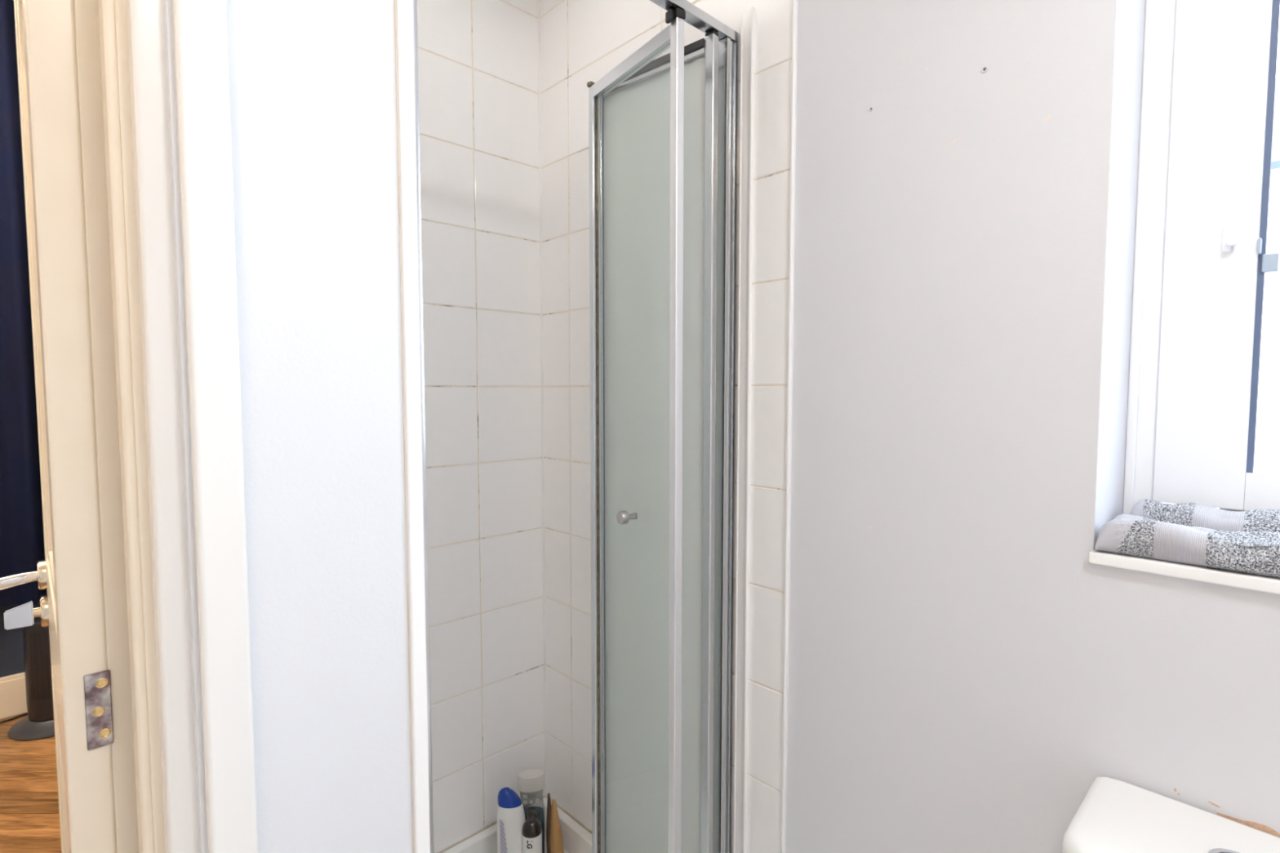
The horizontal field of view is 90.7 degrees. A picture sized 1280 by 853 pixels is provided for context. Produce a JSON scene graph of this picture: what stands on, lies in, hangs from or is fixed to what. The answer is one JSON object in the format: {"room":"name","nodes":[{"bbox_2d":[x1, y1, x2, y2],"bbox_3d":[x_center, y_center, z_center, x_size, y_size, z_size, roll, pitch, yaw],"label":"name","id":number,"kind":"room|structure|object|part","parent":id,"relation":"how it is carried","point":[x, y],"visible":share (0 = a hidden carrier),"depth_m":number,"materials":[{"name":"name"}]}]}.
{"room":"bathroom","nodes":[
{"label":"bathroom","id":0,"kind":"room"},
{"bbox_2d":[0,603,39,719],"bbox_3d":[-3.048,-0.203,1.937,2.262,2.860,0.100,-3,5,-43],"label":"wall","id":1,"kind":"structure","parent":0,"point":[11,648],"depth_m":2.48,"materials":[{"name":"blue paint"}]},
{"bbox_2d":[0,672,27,719],"bbox_3d":[-3.029,1.088,1.947,2.200,0.160,0.020,-3,5,-43],"label":"baseboard","id":2,"kind":"structure","parent":1,"relation":"attached to","point":[13,702],"depth_m":2.48,"materials":[{"name":"beige paint"}]},
{"bbox_2d":[0,0,46,606],"bbox_3d":[-2.808,-0.437,2.002,1.620,2.295,0.116,-3,5,-43],"label":"curtain","id":3,"kind":"object","parent":1,"relation":"hanging from","point":[21,522],"visible":0.2,"depth_m":2.40,"materials":[{"name":"blue fabric"}]},
{"bbox_2d":[0,714,61,852],"bbox_3d":[-2.099,1.255,0.977,2.200,0.060,2.720,-3,5,-43],"label":"floor","id":4,"kind":"structure","parent":0,"point":[29,815],"depth_m":2.00,"materials":[{"name":"brown wood"}]},
{"bbox_2d":[0,712,27,723],"bbox_3d":[-2.654,1.146,2.260,1.070,0.008,0.038,-3,5,-43],"label":"cable","id":5,"kind":"object","parent":4,"relation":"on","point":[26,713],"visible":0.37,"depth_m":2.46,"materials":[{"name":"black plastic"}]},
{"bbox_2d":[8,616,54,741],"bbox_3d":[-2.209,0.928,2.394,0.281,0.427,0.354,-3,5,-43],"label":"tower fan","id":6,"kind":"object","parent":4,"relation":"on","point":[38,724],"visible":0.34,"depth_m":2.35,"materials":[{"name":"black plastic"}]},
{"bbox_2d":[26,631,52,699],"bbox_3d":[-2.210,0.887,2.370,0.124,0.255,0.031,-3,4,-40],"label":"grille","id":7,"kind":"object","parent":6,"relation":"attached to","point":[38,669],"depth_m":2.35,"materials":[{"name":"brown"}]},
{"bbox_2d":[163,0,412,852],"bbox_3d":[-0.827,-0.108,0.305,1.430,2.860,0.110,-3,5,-43],"label":"wall","id":8,"kind":"structure","parent":0,"point":[313,112],"depth_m":0.69,"materials":[{"name":"white paint"}]},
{"bbox_2d":[0,0,116,852],"bbox_3d":[-0.858,0.210,0.882,0.135,2.022,0.703,-3,5,-43],"label":"door","id":9,"kind":"structure","parent":8,"relation":"in","point":[71,571],"depth_m":0.66,"materials":[{"name":"beige paint"}]},
{"bbox_3d":[-1.039,0.268,1.036,0.080,0.029,0.127,-3,5,-43],"label":"lever","id":10,"kind":"part","parent":9,"relation":"part of","materials":[{"name":"silver metal"}]},
{"bbox_3d":[-0.836,-0.227,0.880,0.011,0.928,0.509,-3,5,-44],"label":"panel moulding","id":11,"kind":"part","parent":9,"relation":"part of","materials":[{"name":"beige paint"}]},
{"bbox_3d":[-1.044,0.259,1.103,0.011,0.051,0.051,-3,5,-44],"label":"handle","id":12,"kind":"part","parent":9,"relation":"part of","materials":[{"name":"silver metal"}]},
{"bbox_3d":[-0.828,0.322,0.920,0.037,0.170,0.510,-3,5,-44],"label":"rail","id":13,"kind":"part","parent":9,"relation":"part of","materials":[{"name":"beige paint"}]},
{"bbox_3d":[-0.836,0.707,0.935,0.011,0.598,0.509,-3,5,-44],"label":"panel moulding","id":14,"kind":"part","parent":9,"relation":"part of","materials":[{"name":"beige paint"}]},
{"bbox_3d":[-0.576,0.302,0.673,0.021,0.081,0.002,-3,5,-43],"label":"hinge plate","id":15,"kind":"part","parent":9,"relation":"part of","materials":[{"name":"metal"}]},
{"bbox_2d":[74,0,257,852],"bbox_3d":[-0.792,0.204,0.400,0.906,2.105,0.208,-3,5,-43],"label":"trim","id":16,"kind":"structure","parent":8,"relation":"attached to","point":[120,44],"depth_m":0.62,"materials":[{"name":"white paint"}]},
{"bbox_3d":[-0.413,0.194,0.628,0.042,2.100,0.018,-3,5,-43],"label":"architrave","id":17,"kind":"part","parent":16,"relation":"part of","materials":[{"name":"white paint"}]},
{"bbox_2d":[394,0,430,852],"bbox_3d":[-0.277,0.065,0.766,0.021,2.340,0.020,-3,5,-43],"label":"trim","id":18,"kind":"structure","parent":8,"relation":"attached to","point":[403,9],"depth_m":0.76,"materials":[{"name":"white paint"}]},
{"bbox_2d":[417,0,546,852],"bbox_3d":[-0.547,-0.180,1.533,0.670,2.860,0.114,-3,5,-43],"label":"wall","id":19,"kind":"structure","parent":0,"point":[479,60],"depth_m":1.61,"materials":[{"name":"beige tile"}]},
{"bbox_2d":[539,0,1279,852],"bbox_3d":[0.754,0.088,0.896,0.321,2.400,2.850,-3,5,-43],"label":"wall","id":20,"kind":"structure","parent":0,"point":[962,673],"depth_m":0.98,"materials":[{"name":"paint"}]},
{"bbox_2d":[733,6,755,852],"bbox_3d":[0.203,0.147,1.244,0.009,1.862,0.028,-3,5,-43],"label":"trim","id":21,"kind":"structure","parent":20,"relation":"attached to","point":[748,18],"depth_m":1.23,"materials":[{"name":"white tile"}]},
{"bbox_2d":[781,0,797,852],"bbox_3d":[0.275,0.042,1.164,0.010,2.340,0.007,-3,5,-43],"label":"trim","id":22,"kind":"structure","parent":20,"relation":"attached to","point":[794,24],"depth_m":1.16,"materials":[{"name":"white plastic"}]},
{"bbox_2d":[981,66,988,72],"bbox_3d":[0.493,-0.511,0.904,0.003,0.009,0.009,-3,5,-43],"label":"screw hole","id":23,"kind":"object","parent":20,"relation":"attached to","point":[984,68],"visible":1,"depth_m":0.90,"materials":[{"name":"white"}]},
{"bbox_2d":[1088,0,1279,594],"bbox_3d":[1.030,-0.348,0.535,0.278,1.088,0.992,-3,5,-43],"label":"window","id":24,"kind":"structure","parent":20,"relation":"in","point":[1202,261],"depth_m":0.89,"materials":[{"name":"white plastic"}]},
{"bbox_3d":[1.006,0.189,0.543,0.210,0.016,0.992,-3,5,-43],"label":"sill","id":25,"kind":"part","parent":24,"relation":"part of","materials":[{"name":"white paint"}]},
{"bbox_2d":[1094,514,1279,577],"bbox_3d":[0.839,0.149,0.642,0.122,0.050,0.600,-3,5,-43],"label":"hand towel","id":26,"kind":"object","parent":24,"relation":"on","point":[1256,553],"visible":1,"depth_m":0.76,"materials":[{"name":"grey fabric"}]},
{"bbox_2d":[1129,499,1279,532],"bbox_3d":[0.914,0.138,0.703,0.071,0.064,0.586,-3,5,-43],"label":"hand towel","id":27,"kind":"object","parent":24,"relation":"on","point":[1191,514],"visible":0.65,"depth_m":0.84,"materials":[{"name":"grey fabric"}]},
{"bbox_3d":[0.157,1.322,-0.160,2.100,0.060,2.040,-3,5,-43],"label":"floor","id":28,"kind":"structure","parent":0,"visible":0},
{"bbox_2d":[441,797,592,852],"bbox_3d":[-0.275,1.141,1.323,0.668,0.127,0.682,-3,5,-43],"label":"shower tray","id":29,"kind":"object","parent":28,"relation":"on","point":[576,839],"visible":0.35,"depth_m":1.65,"materials":[{"name":"white ceramic"}]},
{"bbox_2d":[497,786,525,852],"bbox_3d":[-0.313,1.012,1.549,0.073,0.261,0.043,0,3,0],"label":"shampoo bottle","id":30,"kind":"object","parent":29,"relation":"on","point":[511,819],"visible":0.98,"depth_m":1.53,"materials":[{"name":"white plastic"}]},
{"bbox_2d":[499,818,506,852],"bbox_3d":[-0.326,1.026,1.530,0.028,0.152,0.002,1,3,13],"label":"print","id":31,"kind":"object","parent":30,"relation":"attached to","point":[503,822],"depth_m":1.53,"materials":[{"name":"grey"}]},
{"bbox_2d":[517,768,545,852],"bbox_3d":[-0.281,1.017,1.641,0.070,0.242,0.042,0,3,-6],"label":"bottle","id":32,"kind":"object","parent":29,"relation":"on","point":[529,780],"visible":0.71,"depth_m":1.62,"materials":[{"name":"clear plastic"}]},
{"bbox_2d":[523,795,538,804],"bbox_3d":[-0.279,0.954,1.619,0.039,0.024,0.004,-1,3,-9],"label":"print","id":33,"kind":"object","parent":32,"relation":"attached to","point":[524,795],"depth_m":1.62,"materials":[{"name":"white paper"}]},
{"bbox_2d":[521,808,542,852],"bbox_3d":[-0.263,1.039,1.538,0.048,0.210,0.048,-3,5,-43],"label":"bottle","id":34,"kind":"object","parent":29,"relation":"on","point":[531,833],"visible":1,"depth_m":1.52,"materials":[{"name":"black"}]},
{"bbox_2d":[522,808,542,838],"bbox_3d":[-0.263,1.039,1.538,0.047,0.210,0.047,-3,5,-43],"label":"cap","id":35,"kind":"object","parent":34,"relation":"on","point":[531,828],"depth_m":1.52,"materials":[{"name":"black plastic"}]},
{"bbox_2d":[546,792,564,852],"bbox_3d":[-0.222,1.051,1.643,0.039,0.168,0.070,-3,5,-43],"label":"bath brush","id":36,"kind":"object","parent":29,"relation":"on","point":[554,841],"visible":1,"depth_m":1.64,"materials":[{"name":"brown wood"}]},
{"bbox_3d":[-0.217,1.058,1.640,0.034,0.156,0.061,-2,4,-24],"label":"handle","id":37,"kind":"part","parent":36,"relation":"part of","materials":[{"name":"brown wood"}]},
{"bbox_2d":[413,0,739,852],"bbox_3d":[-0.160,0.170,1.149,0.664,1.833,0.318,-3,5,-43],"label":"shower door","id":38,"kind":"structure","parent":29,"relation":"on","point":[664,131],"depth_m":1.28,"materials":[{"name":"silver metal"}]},
{"bbox_3d":[-0.024,0.180,1.256,0.038,0.026,0.026,-2,4,-34],"label":"knob","id":39,"kind":"part","parent":38,"relation":"part of","materials":[{"name":"silver metal"}]},
{"bbox_3d":[-0.016,-0.703,1.230,0.018,0.026,0.269,-2,4,-34],"label":"rail","id":40,"kind":"part","parent":38,"relation":"part of","materials":[{"name":"silver metal"}]},
{"bbox_3d":[0.024,-0.715,1.272,0.270,0.026,0.018,3,4,41],"label":"rail","id":41,"kind":"part","parent":38,"relation":"part of","materials":[{"name":"silver metal"}]},
{"bbox_3d":[0.024,0.162,1.323,0.270,1.730,0.004,3,4,41],"label":"glass pane","id":42,"kind":"part","parent":38,"relation":"part of","materials":[{"name":"glass"}]},
{"bbox_3d":[-0.059,-0.730,0.990,0.664,0.018,0.025,-3,5,-43],"label":"head rail","id":43,"kind":"part","parent":38,"relation":"part of","materials":[{"name":"silver metal"}]},
{"bbox_2d":[1061,776,1279,852],"bbox_3d":[0.526,0.862,0.502,0.609,0.780,0.418,-3,5,-43],"label":"toilet","id":44,"kind":"object","parent":28,"relation":"on","point":[1113,815],"visible":1,"depth_m":0.73,"materials":[{"name":"white ceramic"}]},
{"label":"outside","id":45,"kind":"structure","parent":0,"visible":0},
{"bbox_3d":[15.129,3.281,18.053,43.500,0.100,55.000,-3,5,-43],"label":"ground","id":46,"kind":"structure","parent":45,"visible":0},
{"bbox_2d":[1253,77,1279,471],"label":"window","id":47,"kind":"structure","parent":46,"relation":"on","point":[1267,446],"depth_m":8.48,"materials":[{"name":"white glass"}]}
]}

